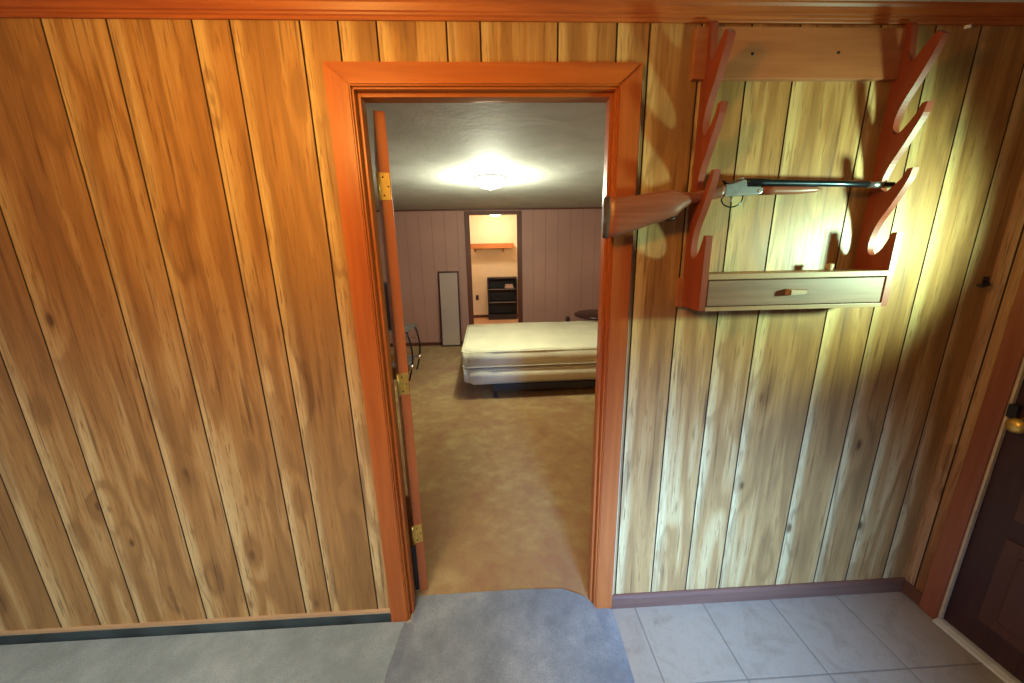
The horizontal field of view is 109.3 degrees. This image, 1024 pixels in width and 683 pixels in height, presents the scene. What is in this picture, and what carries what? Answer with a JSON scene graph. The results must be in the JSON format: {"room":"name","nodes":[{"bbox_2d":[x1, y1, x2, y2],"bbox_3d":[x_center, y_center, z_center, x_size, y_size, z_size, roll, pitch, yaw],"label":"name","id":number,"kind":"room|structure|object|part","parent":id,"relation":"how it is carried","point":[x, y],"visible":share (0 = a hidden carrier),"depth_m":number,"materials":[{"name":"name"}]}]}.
{"room":"entryway","nodes":[
{"label":"entryway","id":0,"kind":"room"},
{"bbox_2d":[365,103,605,209],"bbox_3d":[0.010,-1.579,3.473,4.800,0.057,4.750,-2,14,-2],"label":"ceiling","id":1,"kind":"structure","parent":0,"point":[548,155],"depth_m":2.54,"materials":[{"name":"paint"}]},
{"bbox_2d":[475,175,504,189],"bbox_3d":[-0.203,-1.464,3.373,0.275,0.110,0.275,-2,14,-2],"label":"ceiling light","id":2,"kind":"object","parent":1,"relation":"attached to","point":[490,182],"visible":1,"depth_m":3.28,"materials":[{"name":"white glass"}]},
{"bbox_2d":[376,209,601,342],"bbox_3d":[-0.084,-1.053,6.097,4.800,2.213,0.100,-2,14,-2],"label":"wall","id":3,"kind":"structure","parent":0,"point":[561,248],"depth_m":5.98,"materials":[{"name":"wood"}]},
{"bbox_2d":[390,341,463,346],"bbox_3d":[-0.062,0.003,6.299,4.800,0.056,0.012,-2,14,-2],"label":"baseboard","id":4,"kind":"structure","parent":3,"relation":"attached to","point":[424,343],"depth_m":6.23,"materials":[{"name":"brown wood"}]},
{"bbox_2d":[376,207,601,211],"bbox_3d":[-0.101,-2.103,5.780,4.800,0.023,0.014,-2,14,-2],"label":"trim","id":5,"kind":"structure","parent":3,"relation":"attached to","point":[575,207],"depth_m":5.77,"materials":[{"name":"brown wood"}]},
{"bbox_2d":[464,211,522,324],"bbox_3d":[-0.288,-1.030,6.085,0.917,2.174,0.116,-2,14,-2],"label":"door frame","id":6,"kind":"structure","parent":3,"relation":"in","point":[466,213],"depth_m":5.94,"materials":[{"name":"brown wood"}]},
{"bbox_3d":[-0.702,-1.006,6.019,0.082,2.174,0.016,-2,14,-2],"label":"casing","id":7,"kind":"part","parent":6,"relation":"part of","materials":[{"name":"brown wood"}]},
{"bbox_3d":[-0.304,-2.050,5.782,0.754,0.050,0.016,-2,14,-2],"label":"casing","id":8,"kind":"part","parent":6,"relation":"part of","materials":[{"name":"brown wood"}]},
{"bbox_3d":[0.133,-1.031,6.053,0.080,2.174,0.016,-2,14,-2],"label":"casing","id":9,"kind":"part","parent":6,"relation":"part of","materials":[{"name":"brown wood"}]},
{"bbox_2d":[469,215,517,314],"bbox_3d":[-0.410,-1.787,8.607,2.400,2.450,0.050,-2,14,-2],"label":"wall","id":10,"kind":"structure","parent":0,"point":[487,262],"depth_m":8.52,"materials":[{"name":"beige paint"}]},
{"bbox_2d":[471,243,513,251],"bbox_3d":[-0.465,-2.152,8.345,0.990,0.187,0.280,-2,14,-2],"label":"wall shelf","id":11,"kind":"object","parent":10,"relation":"attached to","point":[486,245],"visible":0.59,"depth_m":8.20,"materials":[{"name":"brown wood"}]},
{"bbox_2d":[474,314,517,317],"bbox_3d":[-0.327,-0.628,8.863,1.600,0.066,0.012,-2,14,-2],"label":"baseboard","id":12,"kind":"structure","parent":10,"relation":"attached to","point":[475,316],"depth_m":8.84,"materials":[{"name":"brown wood"}]},
{"bbox_2d":[0,18,1023,630],"bbox_3d":[-0.292,0.096,1.369,5.724,2.248,0.100,-2,14,-2],"label":"wall","id":13,"kind":"structure","parent":0,"point":[184,429],"depth_m":1.28,"materials":[{"name":"brown wood"}]},
{"bbox_2d":[0,608,390,644],"bbox_3d":[-1.825,1.222,1.513,2.611,0.049,0.012,-2,14,-2],"label":"baseboard","id":14,"kind":"structure","parent":13,"relation":"attached to","point":[381,617],"depth_m":1.53,"materials":[{"name":"dark painted wood"}]},
{"bbox_2d":[322,61,643,621],"bbox_3d":[-0.059,0.165,1.398,0.966,2.092,0.132,-2,14,-2],"label":"door frame","id":15,"kind":"structure","parent":13,"relation":"in","point":[348,85],"depth_m":1.22,"materials":[{"name":"brown wood"}]},
{"bbox_3d":[-0.502,0.191,1.323,0.072,2.092,0.016,-2,14,-2],"label":"casing","id":16,"kind":"part","parent":15,"relation":"part of","materials":[{"name":"brown wood"}]},
{"bbox_2d":[373,110,427,591],"bbox_3d":[-0.587,0.115,1.791,0.104,1.996,0.770,-6,15,-19],"label":"door","id":17,"kind":"structure","parent":15,"relation":"attached to","point":[383,178],"depth_m":1.44,"materials":[{"name":"brown wood"}]},
{"bbox_3d":[-0.077,-0.807,1.099,0.960,0.062,0.016,-2,14,-2],"label":"casing","id":18,"kind":"part","parent":15,"relation":"part of","materials":[{"name":"brown wood"}]},
{"bbox_3d":[0.385,0.166,1.360,0.072,2.092,0.016,-2,14,-2],"label":"casing","id":19,"kind":"part","parent":15,"relation":"part of","materials":[{"name":"brown wood"}]},
{"bbox_2d":[0,0,1023,25],"bbox_3d":[-0.709,-0.946,1.030,4.924,0.048,0.024,-2,14,-2],"label":"trim","id":20,"kind":"structure","parent":13,"relation":"attached to","point":[828,12],"depth_m":1.06,"materials":[{"name":"brown wood"}]},
{"bbox_2d":[612,577,905,608],"bbox_3d":[1.114,1.128,1.632,1.352,0.066,0.014,-2,14,-2],"label":"baseboard","id":21,"kind":"structure","parent":13,"relation":"attached to","point":[881,585],"depth_m":1.62,"materials":[{"name":"brown wood"}]},
{"bbox_2d":[675,20,950,310],"bbox_3d":[0.903,-0.535,1.149,0.681,0.858,0.142,-2,14,-2],"label":"rack","id":22,"kind":"object","parent":13,"relation":"attached to","point":[828,54],"visible":0.98,"depth_m":1.14,"materials":[{"name":"brown wood"}]},
{"bbox_2d":[601,178,895,238],"bbox_3d":[0.766,-0.434,1.178,0.948,0.178,0.042,-2,14,-2],"label":"shotgun","id":23,"kind":"object","parent":22,"relation":"on","point":[621,215],"visible":0.96,"depth_m":1.15,"materials":[{"name":"brown wood"}]},
{"bbox_3d":[0.708,-0.510,1.156,0.050,0.019,0.012,-2,14,-2],"label":"lever","id":24,"kind":"part","parent":23,"relation":"part of","materials":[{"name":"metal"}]},
{"bbox_2d":[705,302,880,310],"bbox_3d":[0.929,-0.127,1.254,0.602,0.014,0.109,-2,14,-2],"label":"shelf","id":25,"kind":"object","parent":22,"relation":"attached to","point":[709,306],"depth_m":1.20,"materials":[{"name":"brown wood"}]},
{"bbox_3d":[0.928,-0.175,1.239,0.592,0.082,0.100,-2,14,-2],"label":"drawer","id":26,"kind":"part","parent":22,"relation":"part of","materials":[{"name":"brown wood"}]},
{"bbox_3d":[0.931,-0.160,1.180,0.076,0.022,0.022,-2,14,-2],"label":"drawer pull","id":27,"kind":"part","parent":22,"relation":"part of","materials":[{"name":"brown wood"}]},
{"bbox_2d":[708,269,887,279],"bbox_3d":[0.927,-0.229,1.235,0.602,0.018,0.121,-2,14,-2],"label":"shelf","id":28,"kind":"object","parent":22,"relation":"attached to","point":[835,274],"depth_m":1.18,"materials":[{"name":"brown wood"}]},
{"bbox_2d":[825,264,833,269],"bbox_3d":[1.084,-0.254,1.242,0.025,0.022,0.025,-2,14,-2],"label":"cork stopper","id":29,"kind":"object","parent":22,"relation":"on","point":[827,266],"visible":1,"depth_m":1.24,"materials":[{"name":"brown"}]},
{"bbox_2d":[963,24,972,28],"bbox_3d":[1.422,-0.981,1.133,0.021,0.012,0.011,-2,14,-2],"label":"clip","id":30,"kind":"object","parent":13,"relation":"attached to","point":[969,26],"visible":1,"depth_m":1.13,"materials":[{"name":"white plastic"}]},
{"bbox_2d":[976,276,990,287],"bbox_3d":[1.724,-0.216,1.325,0.057,0.039,0.030,-2,14,-2],"label":"coat hook","id":31,"kind":"object","parent":13,"relation":"attached to","point":[985,282],"visible":1,"depth_m":1.33,"materials":[{"name":"black plastic"}]},
{"bbox_2d":[249,317,1004,682],"bbox_3d":[-0.388,0.687,3.777,5.700,0.054,10.500,-2,14,-2],"label":"floor","id":32,"kind":"structure","parent":0,"point":[505,481],"depth_m":1.87,"materials":[{"name":"beige carpet"}]},
{"bbox_2d":[0,621,405,682],"bbox_3d":[-1.696,1.597,0.065,2.625,0.007,2.986,-2,14,-2],"label":"carpet","id":33,"kind":"object","parent":32,"relation":"on","point":[355,653],"visible":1,"depth_m":1.43,"materials":[{"name":"grey carpet"}]},
{"bbox_2d":[388,323,421,380],"bbox_3d":[-1.636,0.140,4.634,0.868,0.638,0.559,-2,14,-2],"label":"stand","id":34,"kind":"object","parent":32,"relation":"on","point":[408,327],"visible":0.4,"depth_m":4.61,"materials":[{"name":"black metal"}]},
{"bbox_2d":[384,282,391,329],"bbox_3d":[-1.736,-0.445,4.523,0.535,0.555,0.388,-2,14,-2],"label":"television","id":35,"kind":"object","parent":34,"relation":"on","point":[385,283],"visible":0.19,"depth_m":4.35,"materials":[{"name":"black plastic"}]},
{"bbox_2d":[388,323,416,332],"bbox_3d":[-1.642,-0.164,4.575,0.790,0.020,0.530,-2,14,-2],"label":"shelf","id":36,"kind":"object","parent":34,"relation":"attached to","point":[408,327],"depth_m":4.58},
{"bbox_2d":[391,355,416,366],"bbox_3d":[-1.634,0.260,4.684,0.710,0.015,0.460,-2,14,-2],"label":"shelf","id":37,"kind":"object","parent":34,"relation":"attached to","point":[409,358],"depth_m":4.66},
{"bbox_3d":[-1.248,0.187,4.448,0.086,0.621,0.022,-2,14,-2],"label":"leg","id":38,"kind":"part","parent":34,"relation":"part of","materials":[{"name":"black plastic"}]},
{"bbox_3d":[-1.270,0.080,4.885,0.086,0.621,0.022,-2,14,-2],"label":"leg","id":39,"kind":"part","parent":34,"relation":"part of","materials":[{"name":"black plastic"}]},
{"bbox_2d":[438,271,461,346],"bbox_3d":[-1.034,-0.533,6.061,0.340,1.248,0.115,-2,14,-2],"label":"leaning mirror","id":40,"kind":"object","parent":32,"relation":"on","point":[448,281],"visible":1,"depth_m":6.05,"materials":[{"name":"grey mirror"}]},
{"bbox_2d":[487,276,517,319],"bbox_3d":[-0.227,-1.026,8.581,0.680,0.971,0.340,-2,14,-2],"label":"shelf unit","id":41,"kind":"object","parent":32,"relation":"on","point":[502,302],"visible":1,"depth_m":8.66,"materials":[{"name":"black wood"}]},
{"bbox_3d":[-0.225,-0.948,8.595,0.630,0.020,0.319,-2,14,-2],"label":"shelf","id":42,"kind":"part","parent":41,"relation":"part of","materials":[{"name":"black wood"}]},
{"bbox_2d":[505,284,512,288],"bbox_3d":[-0.070,-1.290,8.477,0.200,0.095,0.190,-2,14,-2],"label":"folded cloth","id":43,"kind":"object","parent":41,"relation":"on","point":[507,286],"visible":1,"depth_m":8.39,"materials":[{"name":"fabric"}]},
{"bbox_2d":[385,588,634,682],"bbox_3d":[0.038,1.532,0.192,0.940,0.010,3.102,-2,14,-2],"label":"carpet","id":44,"kind":"object","parent":32,"relation":"on","point":[551,635],"visible":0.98,"depth_m":1.47,"materials":[{"name":"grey carpet"}]},
{"bbox_2d":[492,380,595,397],"bbox_3d":[0.546,0.338,4.680,1.630,0.158,1.508,-2,14,-4],"label":"frame","id":45,"kind":"object","parent":32,"relation":"on","point":[576,383],"visible":0.27,"depth_m":3.93,"materials":[{"name":"black metal"}]},
{"bbox_2d":[463,363,595,384],"bbox_3d":[0.418,0.174,4.645,1.994,0.182,1.514,-2,14,-4],"label":"box spring","id":46,"kind":"object","parent":45,"relation":"on","point":[569,372],"visible":0.21,"depth_m":3.90,"materials":[{"name":"white fabric"}]},
{"bbox_2d":[461,320,597,367],"bbox_3d":[0.410,-0.015,4.594,1.994,0.198,1.514,-2,14,-4],"label":"mattress","id":47,"kind":"object","parent":46,"relation":"on","point":[571,342],"visible":0.68,"depth_m":4.03,"materials":[{"name":"white fabric"}]},
{"bbox_3d":[0.597,0.447,3.979,1.630,0.038,0.038,-2,14,-4],"label":"rail","id":48,"kind":"part","parent":45,"relation":"part of","materials":[{"name":"black plastic"}]},
{"bbox_2d":[574,310,597,320],"bbox_3d":[1.360,-0.155,5.718,0.770,0.590,0.770,-2,14,-2],"label":"round table","id":49,"kind":"object","parent":32,"relation":"on","point":[584,314],"visible":0.26,"depth_m":5.55,"materials":[{"name":"black paint"}]},
{"bbox_2d":[836,0,1023,1],"bbox_3d":[-0.591,-0.647,-0.399,5.024,0.050,3.050,-2,14,-2],"label":"ceiling","id":50,"kind":"structure","parent":0,"point":[836,0],"depth_m":1.09,"materials":[{"name":"paint"}]},
{"bbox_2d":[904,169,1023,615],"bbox_3d":[1.890,0.403,-0.044,0.100,2.248,3.006,-2,14,-2],"label":"door frame","id":51,"kind":"structure","parent":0,"point":[1009,266],"depth_m":1.40,"materials":[{"name":"brown wood"}]},
{"bbox_2d":[902,581,922,605],"bbox_3d":[1.786,1.121,1.618,0.012,0.062,0.074,-2,14,-2],"label":"baseboard","id":52,"kind":"structure","parent":51,"relation":"attached to","point":[909,590],"depth_m":1.62,"materials":[{"name":"brown wood"}]},
{"bbox_2d":[919,271,1023,682],"bbox_3d":[1.798,0.254,0.834,0.121,2.120,1.039,-2,14,-2],"label":"door","id":53,"kind":"structure","parent":51,"relation":"in","point":[984,614],"depth_m":1.35,"materials":[{"name":"wood"}]},
{"bbox_3d":[1.802,0.931,1.202,0.014,0.370,0.330,-2,14,-2],"label":"raised panel","id":54,"kind":"part","parent":53,"relation":"part of","materials":[{"name":"brown wood"}]},
{"bbox_3d":[1.777,0.246,1.287,0.018,0.050,0.025,-2,14,-2],"label":"latch plate","id":55,"kind":"part","parent":53,"relation":"part of","materials":[{"name":"black plastic"}]},
{"bbox_3d":[1.755,0.291,1.254,0.067,0.054,0.054,-2,14,-2],"label":"knob","id":56,"kind":"part","parent":53,"relation":"part of","materials":[{"name":"gold metal"}]},
{"bbox_3d":[1.793,0.441,1.081,0.014,0.480,0.330,-2,14,-2],"label":"raised panel","id":57,"kind":"part","parent":53,"relation":"part of","materials":[{"name":"brown wood"}]}
]}

